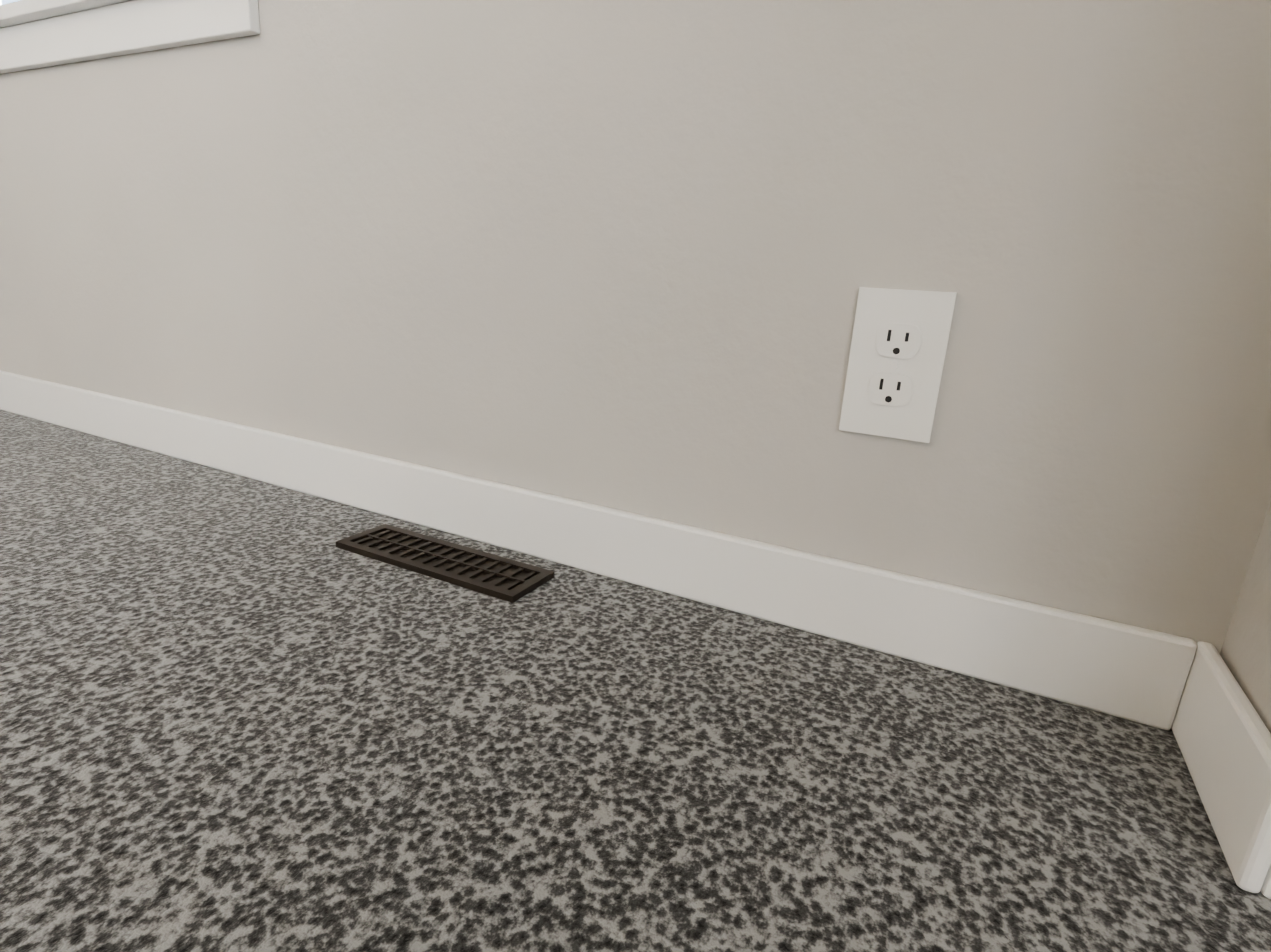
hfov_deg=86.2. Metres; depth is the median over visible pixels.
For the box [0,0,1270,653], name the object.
wall
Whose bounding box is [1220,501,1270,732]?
wall
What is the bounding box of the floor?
[0,409,1270,951]
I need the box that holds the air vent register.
[336,524,553,602]
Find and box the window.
[0,0,259,73]
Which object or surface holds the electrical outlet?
attached to the wall at (632, 256)
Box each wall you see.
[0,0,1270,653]
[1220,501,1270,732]
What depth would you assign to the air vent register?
0.87 m
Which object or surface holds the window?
in the wall at (632, 256)
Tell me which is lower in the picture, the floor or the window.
the floor
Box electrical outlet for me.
[839,287,956,442]
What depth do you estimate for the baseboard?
0.77 m

